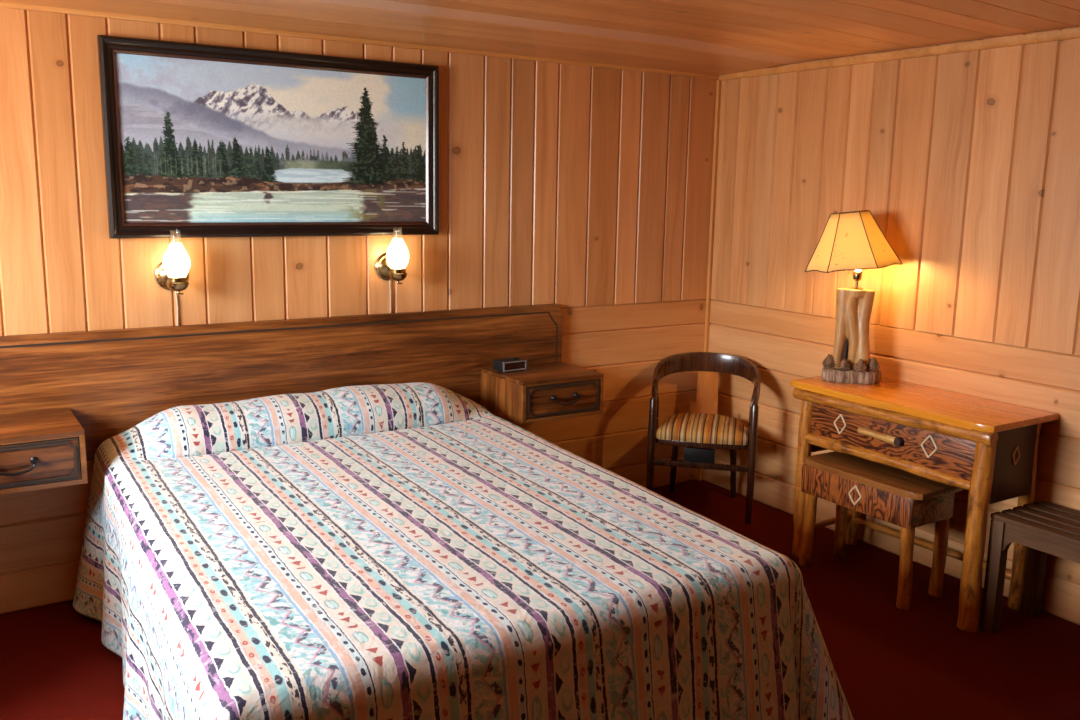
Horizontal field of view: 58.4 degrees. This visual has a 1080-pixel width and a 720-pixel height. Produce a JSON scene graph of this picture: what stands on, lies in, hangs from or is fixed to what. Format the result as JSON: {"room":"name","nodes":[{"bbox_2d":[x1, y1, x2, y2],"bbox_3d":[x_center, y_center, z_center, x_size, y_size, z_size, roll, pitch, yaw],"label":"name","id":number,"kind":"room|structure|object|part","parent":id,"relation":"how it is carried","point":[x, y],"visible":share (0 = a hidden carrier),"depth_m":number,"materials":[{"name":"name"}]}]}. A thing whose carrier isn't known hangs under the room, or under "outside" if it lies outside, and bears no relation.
{"room":"hotel room","nodes":[
{"label":"hotel room","id":0,"kind":"room"},
{"bbox_2d":[0,8,716,613],"bbox_3d":[-1.121,-0.248,4.054,5.000,2.260,0.101,-5,12,-32],"label":"wall","id":1,"kind":"structure","parent":0,"point":[585,191],"depth_m":4.37,"materials":[{"name":"brown wood"}]},
{"bbox_2d":[155,230,190,325],"bbox_3d":[-1.398,-0.308,3.711,0.124,0.379,0.149,-5,12,-32],"label":"wall sconce","id":2,"kind":"object","parent":1,"relation":"attached to","point":[171,274],"visible":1,"depth_m":3.66,"materials":[{"name":"white glass"}]},
{"bbox_3d":[-1.430,-0.331,3.758,0.124,0.124,0.030,-5,12,-32],"label":"plate","id":3,"kind":"part","parent":2,"relation":"part of","materials":[{"name":"gold metal"}]},
{"bbox_3d":[-1.426,-0.216,3.793,0.010,0.168,0.009,-5,12,-32],"label":"cord","id":4,"kind":"part","parent":2,"relation":"part of","materials":[{"name":"white plastic"}]},
{"bbox_3d":[-1.385,-0.285,3.694,0.082,0.068,0.082,-5,12,-32],"label":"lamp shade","id":5,"kind":"part","parent":2,"relation":"part of","materials":[{"name":"gold metal"}]},
{"bbox_2d":[97,35,438,238],"bbox_3d":[-1.026,-0.868,3.910,1.365,0.730,0.036,-5,12,-32],"label":"framed painting","id":6,"kind":"object","parent":1,"relation":"attached to","point":[200,140],"visible":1,"depth_m":3.86,"materials":[{"name":"paint"}]},
{"bbox_2d":[0,304,562,460],"bbox_3d":[-1.030,0.348,4.146,2.675,1.057,0.031,-5,12,-32],"label":"headboard","id":7,"kind":"object","parent":1,"relation":"attached to","point":[112,381],"visible":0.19,"depth_m":3.96,"materials":[{"name":"brown wood"}]},
{"bbox_2d":[0,408,87,494],"bbox_3d":[-1.839,0.323,3.345,0.440,0.190,0.414,-5,12,-32],"label":"nightstand","id":8,"kind":"object","parent":7,"relation":"attached to","point":[44,449],"visible":1,"depth_m":3.27,"materials":[{"name":"brown wood"}]},
{"bbox_3d":[-1.736,0.355,3.188,0.150,0.052,0.032,-5,12,-32],"label":"handle","id":9,"kind":"part","parent":8,"relation":"part of","materials":[{"name":"black metal"}]},
{"bbox_3d":[-1.744,0.352,3.200,0.383,0.129,0.006,-5,12,-32],"label":"molding","id":10,"kind":"part","parent":8,"relation":"part of","materials":[{"name":"brown wood"}]},
{"bbox_3d":[-1.749,0.351,3.207,0.398,0.144,0.012,-5,12,-32],"label":"drawer","id":11,"kind":"part","parent":8,"relation":"part of","materials":[{"name":"brown wood"}]},
{"bbox_2d":[481,361,603,423],"bbox_3d":[0.015,0.147,4.517,0.440,0.190,0.414,-5,12,-32],"label":"nightstand","id":12,"kind":"object","parent":7,"relation":"attached to","point":[552,390],"visible":0.98,"depth_m":4.39,"materials":[{"name":"brown wood"}]},
{"bbox_2d":[493,357,525,372],"bbox_3d":[-0.141,0.020,4.508,0.132,0.058,0.088,-6,12,-36],"label":"clock radio","id":13,"kind":"object","parent":12,"relation":"on","point":[503,365],"visible":1,"depth_m":4.48,"materials":[{"name":"black plastic"}]},
{"bbox_3d":[0.105,0.181,4.380,0.440,0.174,0.014,-5,12,-32],"label":"frame","id":14,"kind":"part","parent":12,"relation":"part of","materials":[{"name":"brown wood"}]},
{"bbox_3d":[0.105,0.175,4.379,0.398,0.144,0.012,-5,12,-32],"label":"drawer","id":15,"kind":"part","parent":12,"relation":"part of","materials":[{"name":"brown wood"}]},
{"bbox_3d":[0.110,0.176,4.372,0.383,0.129,0.006,-5,12,-32],"label":"molding","id":16,"kind":"part","parent":12,"relation":"part of","materials":[{"name":"brown wood"}]},
{"bbox_3d":[0.118,0.180,4.360,0.150,0.052,0.032,-5,12,-32],"label":"handle","id":17,"kind":"part","parent":12,"relation":"part of","materials":[{"name":"black metal"}]},
{"bbox_2d":[0,2,718,79],"bbox_3d":[-1.112,-1.297,3.789,4.900,0.026,0.017,-5,12,-32],"label":"trim","id":18,"kind":"structure","parent":1,"relation":"attached to","point":[2,4],"depth_m":3.92,"materials":[{"name":"brown wood"}]},
{"bbox_2d":[376,238,408,312],"bbox_3d":[-0.628,-0.384,4.197,0.124,0.385,0.149,-5,12,-32],"label":"wall sconce","id":19,"kind":"object","parent":1,"relation":"attached to","point":[391,265],"visible":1,"depth_m":4.14,"materials":[{"name":"white glass"}]},
{"bbox_3d":[-0.660,-0.410,4.243,0.124,0.124,0.030,-5,12,-32],"label":"plate","id":20,"kind":"part","parent":19,"relation":"part of","materials":[{"name":"gold metal"}]},
{"bbox_3d":[-0.662,-0.292,4.275,0.010,0.174,0.009,-5,12,-32],"label":"cord","id":21,"kind":"part","parent":19,"relation":"part of","materials":[{"name":"white plastic"}]},
{"bbox_3d":[-0.615,-0.364,4.179,0.082,0.068,0.082,-5,12,-32],"label":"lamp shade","id":22,"kind":"part","parent":19,"relation":"part of","materials":[{"name":"gold metal"}]},
{"bbox_2d":[73,382,853,719],"bbox_3d":[-0.455,0.664,3.147,1.927,0.765,2.399,-5,12,-32],"label":"bedspread","id":23,"kind":"object","parent":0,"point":[402,551],"visible":1,"depth_m":2.61,"materials":[{"name":"fabric"}]},
{"bbox_2d":[0,480,1079,719],"bbox_3d":[0.619,1.435,1.459,5.100,0.080,6.800,-5,12,-32],"label":"floor","id":24,"kind":"structure","parent":0,"point":[890,662],"depth_m":3.46,"materials":[{"name":"red carpet"}]},
{"bbox_2d":[646,352,760,523],"bbox_3d":[0.842,0.379,4.963,0.538,0.779,0.470,3,10,12],"label":"barrel chair","id":25,"kind":"object","parent":24,"relation":"on","point":[703,430],"visible":1,"depth_m":4.82,"materials":[{"name":"wood"}]},
{"bbox_3d":[0.556,0.482,4.835,0.040,0.607,0.043,3,10,12],"label":"leg","id":26,"kind":"part","parent":25,"relation":"part of","materials":[{"name":"brown wood"}]},
{"bbox_3d":[0.728,0.515,5.190,0.040,0.428,0.086,0,10,-4],"label":"leg","id":27,"kind":"part","parent":25,"relation":"part of","materials":[{"name":"brown wood"}]},
{"bbox_3d":[0.839,0.337,4.938,0.479,0.070,0.436,3,10,12],"label":"seat","id":28,"kind":"part","parent":25,"relation":"part of","materials":[{"name":"fabric"}]},
{"bbox_3d":[0.838,0.385,4.948,0.456,0.028,0.418,3,10,12],"label":"seat frame","id":29,"kind":"part","parent":25,"relation":"part of","materials":[{"name":"brown wood"}]},
{"bbox_3d":[0.852,0.177,4.955,0.538,0.378,0.413,3,10,12],"label":"rail","id":30,"kind":"part","parent":25,"relation":"part of","materials":[{"name":"brown wood"}]},
{"bbox_3d":[1.023,0.531,5.127,0.040,0.428,0.086,7,12,29],"label":"leg","id":31,"kind":"part","parent":25,"relation":"part of","materials":[{"name":"brown wood"}]},
{"bbox_3d":[1.038,0.510,4.732,0.040,0.607,0.043,3,10,12],"label":"leg","id":32,"kind":"part","parent":25,"relation":"part of","materials":[{"name":"brown wood"}]},
{"bbox_2d":[799,451,962,609],"bbox_3d":[1.402,0.697,4.065,0.288,0.484,0.602,-5,12,-32],"label":"stool","id":33,"kind":"object","parent":24,"relation":"on","point":[906,500],"visible":1,"depth_m":3.92,"materials":[{"name":"brown wood"}]},
{"bbox_3d":[1.177,0.680,4.218,0.055,0.457,0.061,-5,12,-32],"label":"leg","id":34,"kind":"part","parent":33,"relation":"part of","materials":[{"name":"brown wood"}]},
{"bbox_3d":[1.360,0.662,4.337,0.058,0.457,0.060,-5,12,-32],"label":"leg","id":35,"kind":"part","parent":33,"relation":"part of","materials":[{"name":"brown wood"}]},
{"bbox_3d":[1.408,0.473,4.027,0.283,0.029,0.602,-5,12,-32],"label":"seat","id":36,"kind":"part","parent":33,"relation":"part of","materials":[{"name":"brown wood"}]},
{"bbox_3d":[1.445,0.758,3.804,0.057,0.457,0.063,-5,12,-32],"label":"leg","id":37,"kind":"part","parent":33,"relation":"part of","materials":[{"name":"brown wood"}]},
{"bbox_3d":[1.627,0.740,3.928,0.061,0.457,0.058,-5,12,-32],"label":"leg","id":38,"kind":"part","parent":33,"relation":"part of","materials":[{"name":"brown wood"}]},
{"bbox_2d":[791,376,1059,631],"bbox_3d":[1.534,0.541,4.050,0.451,0.803,0.968,-5,12,-32],"label":"desk","id":39,"kind":"object","parent":24,"relation":"on","point":[987,448],"visible":0.87,"depth_m":3.77,"materials":[{"name":"brown wood"}]},
{"bbox_3d":[1.176,0.524,4.301,0.074,0.735,0.071,3,10,13],"label":"leg","id":40,"kind":"part","parent":39,"relation":"part of","materials":[{"name":"brown wood"}]},
{"bbox_3d":[1.327,0.254,4.334,0.287,0.290,0.016,-5,12,-32],"label":"panel","id":41,"kind":"part","parent":39,"relation":"part of","materials":[{"name":"brown wood"}]},
{"bbox_3d":[1.466,0.479,4.469,0.063,0.774,0.063,-5,12,-32],"label":"leg","id":42,"kind":"part","parent":39,"relation":"part of","materials":[{"name":"brown wood"}]},
{"bbox_2d":[805,210,902,383],"bbox_3d":[1.355,-0.278,4.210,0.402,0.746,0.351,4,11,18],"label":"table lamp","id":43,"kind":"object","parent":39,"relation":"on","point":[852,240],"visible":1,"depth_m":4.17,"materials":[{"name":"brown wood"}]},
{"bbox_3d":[1.359,-0.508,4.169,0.397,0.272,0.346,4,11,18],"label":"lamp shade","id":44,"kind":"part","parent":43,"relation":"part of","materials":[{"name":"yellow fabric"}]},
{"bbox_2d":[851,271,862,289],"bbox_3d":[1.377,-0.345,4.191,0.062,0.080,0.062,4,11,18],"label":"socket","id":45,"kind":"object","parent":43,"relation":"attached to","point":[857,275],"depth_m":4.18,"materials":[{"name":"gold metal"}]},
{"bbox_3d":[1.370,0.306,3.919,0.035,0.038,0.181,-5,12,-32],"label":"handle","id":46,"kind":"part","parent":39,"relation":"part of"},
{"bbox_3d":[1.404,0.405,3.917,0.055,0.055,0.820,-5,12,-32],"label":"rail","id":47,"kind":"part","parent":39,"relation":"part of","materials":[{"name":"brown wood"}]},
{"bbox_3d":[1.407,0.313,3.903,0.020,0.166,0.788,-5,12,-32],"label":"drawer","id":48,"kind":"part","parent":39,"relation":"part of","materials":[{"name":"brown wood"}]},
{"bbox_3d":[1.390,0.215,3.884,0.066,0.068,0.940,-5,12,-32],"label":"apron rail","id":49,"kind":"part","parent":39,"relation":"part of","materials":[{"name":"brown wood"}]},
{"bbox_3d":[1.625,0.657,3.599,0.086,0.736,0.080,-5,12,-32],"label":"leg","id":50,"kind":"part","parent":39,"relation":"part of","materials":[{"name":"brown wood"}]},
{"bbox_3d":[1.776,0.385,3.644,0.287,0.290,0.016,-5,12,-32],"label":"panel","id":51,"kind":"part","parent":39,"relation":"part of","materials":[{"name":"brown wood"}]},
{"bbox_3d":[1.903,0.608,3.790,0.067,0.774,0.067,-5,12,-32],"label":"leg","id":52,"kind":"part","parent":39,"relation":"part of","materials":[{"name":"brown wood"}]},
{"bbox_2d":[980,500,1079,633],"bbox_3d":[2.071,0.859,3.301,0.326,0.458,0.988,-5,12,-32],"label":"slatted bench","id":53,"kind":"object","parent":24,"relation":"on","point":[1044,527],"visible":1,"depth_m":3.58,"materials":[{"name":"brown wood"}]},
{"bbox_3d":[1.704,0.807,3.615,0.048,0.438,0.052,-5,12,-32],"label":"leg","id":54,"kind":"part","parent":53,"relation":"part of","materials":[{"name":"brown wood"}]},
{"bbox_3d":[1.937,0.785,3.762,0.048,0.438,0.052,-5,12,-32],"label":"leg","id":55,"kind":"part","parent":53,"relation":"part of","materials":[{"name":"brown wood"}]},
{"bbox_3d":[1.958,0.718,3.200,0.028,0.107,0.880,-5,12,-32],"label":"rail","id":56,"kind":"part","parent":53,"relation":"part of","materials":[{"name":"brown wood"}]},
{"bbox_2d":[0,0,1079,75],"bbox_3d":[0.660,-0.840,1.053,5.100,0.118,6.800,-5,12,-32],"label":"ceiling","id":57,"kind":"structure","parent":0,"point":[707,37],"depth_m":3.68,"materials":[{"name":"brown wood"}]},
{"bbox_2d":[702,27,1079,624],"bbox_3d":[2.719,0.076,2.626,0.101,2.260,6.700,-5,12,-32],"label":"wall","id":58,"kind":"structure","parent":0,"point":[967,164],"depth_m":4.16,"materials":[{"name":"brown wood"}]},
{"bbox_2d":[697,79,721,480],"bbox_3d":[0.925,-0.398,5.283,0.020,2.195,0.020,-5,12,-32],"label":"trim","id":59,"kind":"structure","parent":58,"relation":"attached to","point":[718,85],"depth_m":5.21,"materials":[{"name":"brown wood"}]},
{"bbox_2d":[719,28,1079,80],"bbox_3d":[2.719,-0.970,2.360,0.018,0.032,6.588,-5,12,-32],"label":"trim","id":60,"kind":"structure","parent":58,"relation":"attached to","point":[1073,33],"depth_m":4.08,"materials":[{"name":"brown wood"}]}
]}

